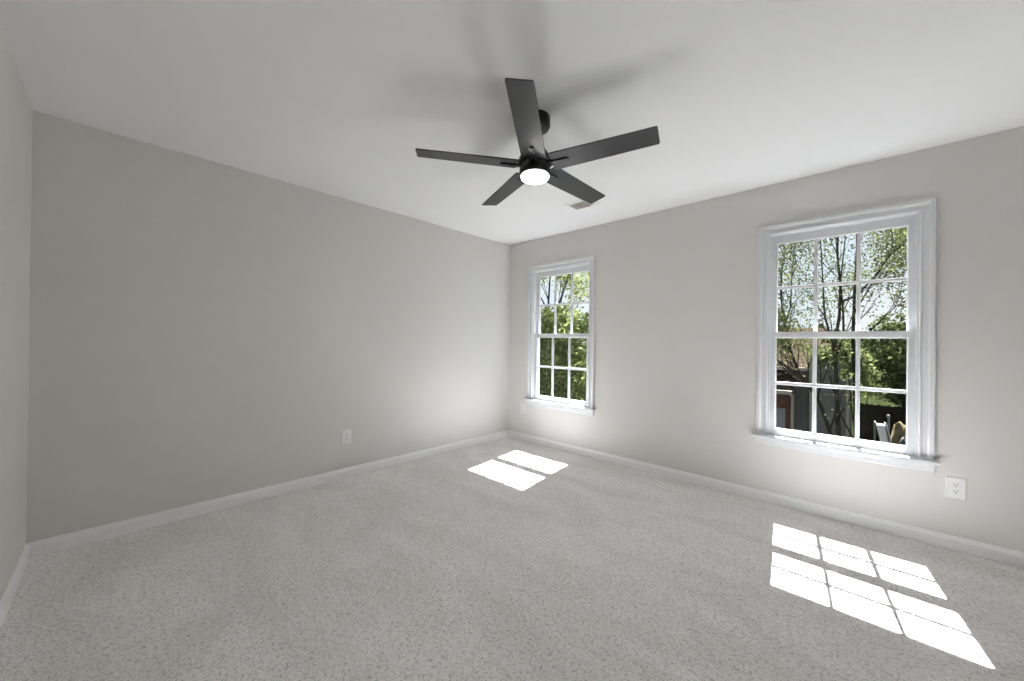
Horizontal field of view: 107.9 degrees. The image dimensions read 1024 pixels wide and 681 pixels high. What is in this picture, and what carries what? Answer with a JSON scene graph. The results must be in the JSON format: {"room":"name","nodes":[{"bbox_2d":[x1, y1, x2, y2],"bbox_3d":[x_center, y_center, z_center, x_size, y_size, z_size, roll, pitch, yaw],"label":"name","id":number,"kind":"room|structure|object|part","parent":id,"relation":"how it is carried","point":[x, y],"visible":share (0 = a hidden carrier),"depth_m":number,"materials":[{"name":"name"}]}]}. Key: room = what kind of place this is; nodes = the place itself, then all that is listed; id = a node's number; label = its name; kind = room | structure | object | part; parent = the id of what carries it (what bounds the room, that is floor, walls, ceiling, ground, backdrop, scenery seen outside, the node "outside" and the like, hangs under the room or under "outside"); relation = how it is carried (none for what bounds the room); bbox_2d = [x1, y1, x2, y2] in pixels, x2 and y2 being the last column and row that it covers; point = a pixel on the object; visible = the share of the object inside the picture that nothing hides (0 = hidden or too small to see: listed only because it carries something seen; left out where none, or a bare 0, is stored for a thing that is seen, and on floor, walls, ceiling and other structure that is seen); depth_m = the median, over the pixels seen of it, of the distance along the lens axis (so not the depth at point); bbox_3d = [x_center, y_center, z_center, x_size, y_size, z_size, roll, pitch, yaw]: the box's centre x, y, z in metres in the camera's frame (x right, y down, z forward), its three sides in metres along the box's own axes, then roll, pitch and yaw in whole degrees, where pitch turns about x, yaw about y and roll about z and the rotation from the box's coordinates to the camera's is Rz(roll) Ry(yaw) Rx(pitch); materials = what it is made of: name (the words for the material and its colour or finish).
{"room":"empty bedroom","nodes":[
{"label":"empty bedroom","id":0,"kind":"room"},
{"bbox_2d":[0,24,32,599],"bbox_3d":[-0.864,-0.020,0.258,5.000,2.440,0.150,1,0,43],"label":"wall","id":1,"kind":"structure","parent":0,"point":[16,112],"depth_m":1.72,"materials":[{"name":"paint"}]},
{"bbox_2d":[0,544,29,630],"bbox_3d":[-0.822,1.160,0.314,5.000,0.081,0.014,1,0,43],"label":"baseboard","id":2,"kind":"structure","parent":1,"relation":"attached to","point":[6,600],"depth_m":1.73,"materials":[{"name":"white paint"}]},
{"bbox_2d":[26,110,509,542],"bbox_3d":[-1.391,-0.017,3.449,0.150,2.440,4.064,1,0,43],"label":"wall","id":3,"kind":"structure","parent":0,"point":[201,330],"depth_m":2.64,"materials":[{"name":"paint"}]},
{"bbox_2d":[26,430,507,557],"bbox_3d":[-1.342,1.163,3.393,0.014,0.081,3.774,1,0,43],"label":"baseboard","id":4,"kind":"structure","parent":3,"relation":"attached to","point":[61,542],"depth_m":2.64,"materials":[{"name":"white paint"}]},
{"bbox_2d":[342,429,350,444],"bbox_3d":[-1.453,0.846,3.275,0.009,0.125,0.082,1,0,43],"label":"wall outlet","id":5,"kind":"object","parent":3,"relation":"attached to","point":[346,434],"visible":1,"depth_m":3.27,"materials":[{"name":"white plastic"}]},
{"bbox_2d":[0,437,1023,680],"bbox_3d":[0.465,1.320,1.676,5.300,0.200,4.064,1,0,43],"label":"floor","id":6,"kind":"structure","parent":0,"point":[506,558],"depth_m":1.81,"materials":[{"name":"carpet"}]},
{"bbox_2d":[0,0,1023,244],"bbox_3d":[0.496,-1.345,1.684,5.300,0.250,4.064,1,0,43],"label":"ceiling","id":7,"kind":"structure","parent":0,"point":[338,98],"depth_m":1.79,"materials":[{"name":"paint"}]},
{"bbox_2d":[415,78,659,205],"bbox_3d":[0.160,-1.053,2.076,1.239,0.340,1.190,1,0,43],"label":"ceiling fan","id":8,"kind":"object","parent":7,"relation":"hanging from","point":[531,123],"visible":1,"depth_m":1.93,"materials":[{"name":"black metal"}]},
{"bbox_3d":[-0.235,-0.973,1.992,0.538,0.007,0.134,2,8,-9],"label":"blade","id":9,"kind":"part","parent":8,"relation":"part of","materials":[{"name":"black wood"}]},
{"bbox_3d":[-0.039,-0.954,2.376,0.134,0.007,0.538,-10,4,-27],"label":"blade","id":10,"kind":"part","parent":8,"relation":"part of","materials":[{"name":"black wood"}]},
{"bbox_3d":[0.069,-0.981,1.687,0.134,0.007,0.538,12,-1,10],"label":"blade","id":11,"kind":"part","parent":8,"relation":"part of","materials":[{"name":"black wood"}]},
{"bbox_3d":[0.387,-0.949,2.307,0.538,0.007,0.134,2,-13,-45],"label":"blade","id":12,"kind":"part","parent":8,"relation":"part of","materials":[{"name":"black wood"}]},
{"bbox_3d":[0.454,-0.966,1.881,0.538,0.007,0.134,-1,-14,27],"label":"blade","id":13,"kind":"part","parent":8,"relation":"part of","materials":[{"name":"black wood"}]},
{"bbox_2d":[565,200,600,210],"bbox_3d":[0.628,-1.209,3.319,0.256,0.008,0.192,1,0,43],"label":"ceiling vent","id":14,"kind":"object","parent":7,"relation":"in","point":[577,205],"visible":0.83,"depth_m":3.33,"materials":[{"name":"white metal"}]},
{"bbox_2d":[508,126,1023,551],"bbox_3d":[1.828,0.020,3.106,5.000,2.440,0.140,1,0,43],"label":"wall","id":15,"kind":"structure","parent":0,"point":[676,295],"depth_m":2.90,"materials":[{"name":"paint"}]},
{"bbox_2d":[521,403,525,413],"bbox_3d":[0.137,0.837,4.589,0.082,0.125,0.009,1,0,43],"label":"wall outlet","id":16,"kind":"object","parent":15,"relation":"attached to","point":[523,405],"visible":1,"depth_m":4.58,"materials":[{"name":"white plastic"}]},
{"bbox_2d":[523,255,595,415],"bbox_3d":[0.573,-0.050,4.272,0.960,1.688,0.230,1,0,43],"label":"window","id":17,"kind":"structure","parent":15,"relation":"in","point":[584,264],"depth_m":4.29,"materials":[{"name":"white paint"}]},
{"bbox_3d":[0.216,-0.095,4.519,0.068,1.606,0.022,1,0,43],"label":"casing","id":18,"kind":"part","parent":17,"relation":"part of","materials":[{"name":"white paint"}]},
{"bbox_3d":[0.557,0.316,4.258,0.779,0.790,0.038,1,0,43],"label":"sash","id":19,"kind":"part","parent":17,"relation":"part of","materials":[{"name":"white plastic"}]},
{"bbox_3d":[0.537,-0.861,4.226,0.926,0.068,0.022,1,0,43],"label":"head casing","id":20,"kind":"part","parent":17,"relation":"part of","materials":[{"name":"white paint"}]},
{"bbox_3d":[0.594,-0.426,4.290,0.779,0.794,0.037,1,0,43],"label":"sash","id":21,"kind":"part","parent":17,"relation":"part of","materials":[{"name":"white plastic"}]},
{"bbox_3d":[0.840,-0.089,3.929,0.068,1.606,0.022,1,0,43],"label":"casing","id":22,"kind":"part","parent":17,"relation":"part of","materials":[{"name":"white paint"}]},
{"bbox_2d":[508,430,1023,567],"bbox_3d":[1.761,1.199,3.046,5.000,0.081,0.014,1,0,43],"label":"baseboard","id":23,"kind":"structure","parent":15,"relation":"attached to","point":[988,551],"depth_m":2.66,"materials":[{"name":"white paint"}]},
{"bbox_2d":[752,197,939,472],"bbox_3d":[2.297,-0.035,2.643,0.960,1.688,0.230,1,0,43],"label":"window","id":24,"kind":"structure","parent":15,"relation":"in","point":[919,217],"depth_m":2.53,"materials":[{"name":"white paint"}]},
{"bbox_3d":[1.940,-0.079,2.889,0.068,1.606,0.022,1,0,43],"label":"casing","id":25,"kind":"part","parent":24,"relation":"part of","materials":[{"name":"white paint"}]},
{"bbox_3d":[2.281,0.331,2.629,0.779,0.790,0.038,1,0,43],"label":"sash","id":26,"kind":"part","parent":24,"relation":"part of","materials":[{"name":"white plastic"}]},
{"bbox_3d":[2.318,-0.410,2.661,0.779,0.794,0.037,1,0,43],"label":"sash","id":27,"kind":"part","parent":24,"relation":"part of","materials":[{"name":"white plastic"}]},
{"bbox_3d":[2.261,-0.845,2.597,0.926,0.068,0.022,1,0,43],"label":"head casing","id":28,"kind":"part","parent":24,"relation":"part of","materials":[{"name":"white paint"}]},
{"bbox_3d":[2.564,-0.073,2.300,0.068,1.606,0.022,1,0,43],"label":"casing","id":29,"kind":"part","parent":24,"relation":"part of","materials":[{"name":"white paint"}]},
{"bbox_2d":[945,476,965,500],"bbox_3d":[2.643,0.880,2.221,0.082,0.125,0.009,1,0,43],"label":"wall outlet","id":30,"kind":"object","parent":15,"relation":"attached to","point":[955,488],"visible":1,"depth_m":2.22,"materials":[{"name":"white plastic"}]},
{"bbox_2d":[951,482,959,487],"bbox_3d":[2.641,0.861,2.219,0.034,0.027,0.003,1,0,43],"label":"receptacle","id":31,"kind":"object","parent":30,"relation":"attached to","point":[953,484],"depth_m":2.22,"materials":[{"name":"grey plastic"}]},
{"bbox_2d":[951,489,959,493],"bbox_3d":[2.641,0.900,2.219,0.034,0.027,0.003,1,0,43],"label":"receptacle","id":32,"kind":"object","parent":30,"relation":"attached to","point":[953,491],"depth_m":2.22,"materials":[{"name":"grey plastic"}]},
{"label":"outside","id":33,"kind":"structure","parent":0,"visible":0},
{"bbox_2d":[543,355,901,434],"bbox_3d":[47.938,5.219,62.860,130.000,0.500,149.560,1,0,43],"label":"ground","id":34,"kind":"structure","parent":33,"point":[872,400],"depth_m":28.22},
{"bbox_2d":[539,302,588,400],"bbox_3d":[0.672,1.536,10.741,2.913,5.437,5.595,1,0,-29],"label":"leafy tree","id":35,"kind":"object","parent":34,"relation":"on","point":[577,388],"visible":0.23,"depth_m":9.28,"materials":[{"name":"green plant"}]},
{"bbox_2d":[541,272,588,357],"bbox_3d":[1.022,-0.782,12.346,5.865,10.084,3.805,1,0,38],"label":"tree","id":36,"kind":"object","parent":34,"relation":"on","point":[565,278],"visible":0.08,"depth_m":11.61,"materials":[{"name":"green plant"}]},
{"bbox_2d":[776,328,852,437],"bbox_3d":[13.116,1.894,19.594,7.380,5.060,16.750,1,0,43],"label":"neighbouring house","id":37,"kind":"structure","parent":34,"relation":"on","point":[793,403],"depth_m":12.46,"materials":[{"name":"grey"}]},
{"bbox_2d":[809,320,850,341],"bbox_3d":[40.865,1.036,49.120,5.372,7.628,7.509,1,0,-26],"label":"tree","id":38,"kind":"object","parent":34,"relation":"on","point":[819,326],"visible":0.02,"depth_m":48.61,"materials":[{"name":"green plant"}]},
{"bbox_2d":[777,228,906,436],"bbox_3d":[5.748,0.161,6.905,3.737,8.277,2.410,1,0,32],"label":"forked tree","id":39,"kind":"object","parent":34,"relation":"on","point":[784,327],"visible":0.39,"depth_m":6.83,"materials":[{"name":"green plant"}]},
{"bbox_2d":[804,339,886,439],"bbox_3d":[8.655,2.047,9.747,1.683,4.592,0.977,1,0,43],"label":"leafy sapling","id":40,"kind":"object","parent":34,"relation":"on","point":[864,376],"visible":0.59,"depth_m":9.50,"materials":[{"name":"green plant"}]},
{"bbox_2d":[855,339,883,371],"bbox_3d":[47.940,2.152,50.253,7.812,5.573,4.418,1,0,43],"label":"tree","id":41,"kind":"object","parent":34,"relation":"on","point":[877,343],"visible":0.1,"depth_m":49.51,"materials":[{"name":"green plant"}]},
{"bbox_2d":[847,227,906,437],"bbox_3d":[7.820,-0.376,7.548,2.891,9.402,2.430,1,0,43],"label":"slender tree","id":42,"kind":"object","parent":34,"relation":"on","point":[853,345],"visible":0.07,"depth_m":7.61,"materials":[{"name":"green plant"}]},
{"bbox_2d":[860,403,905,441],"bbox_3d":[17.650,3.548,12.747,8.600,1.820,0.160,1,0,43],"label":"wooden fence","id":43,"kind":"object","parent":34,"relation":"on","point":[880,412],"visible":0.14,"depth_m":15.22,"materials":[{"name":"black wood"}]},
{"bbox_2d":[874,421,891,443],"bbox_3d":[11.847,3.543,11.809,0.336,1.694,2.165,1,0,36],"label":"slide","id":44,"kind":"object","parent":34,"relation":"on","point":[882,430],"visible":0.34,"depth_m":12.19,"materials":[{"name":"grey plastic"}]},
{"bbox_2d":[860,310,906,416],"bbox_3d":[11.361,1.601,9.515,4.537,5.552,2.564,1,0,33],"label":"leafy tree","id":45,"kind":"object","parent":34,"relation":"on","point":[893,364],"visible":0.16,"depth_m":10.16,"materials":[{"name":"green plant"}]},
{"bbox_2d":[886,414,889,432],"bbox_3d":[12.753,3.460,12.863,0.418,1.880,0.098,1,0,43],"label":"post","id":46,"kind":"object","parent":34,"relation":"on","point":[888,415],"visible":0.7,"depth_m":12.73,"materials":[{"name":"grey plastic"}]},
{"bbox_2d":[870,342,905,358],"bbox_3d":[45.358,1.698,41.776,7.670,6.369,4.358,1,0,43],"label":"tree","id":47,"kind":"object","parent":34,"relation":"on","point":[889,342],"visible":0.02,"depth_m":42.88,"materials":[{"name":"green plant"}]},
{"bbox_2d":[890,421,905,444],"bbox_3d":[13.845,3.663,13.200,0.834,1.601,1.066,1,0,43],"label":"mound","id":48,"kind":"object","parent":34,"relation":"on","point":[899,430],"visible":0.11,"depth_m":13.15,"materials":[{"name":"brown stone"}]},
{"bbox_2d":[899,436,905,445],"bbox_3d":[12.710,3.719,11.938,0.561,1.454,0.699,1,0,43],"label":"boulder","id":49,"kind":"object","parent":34,"relation":"on","point":[903,439],"visible":0.03,"depth_m":11.97,"materials":[{"name":"grey stone"}]}
]}

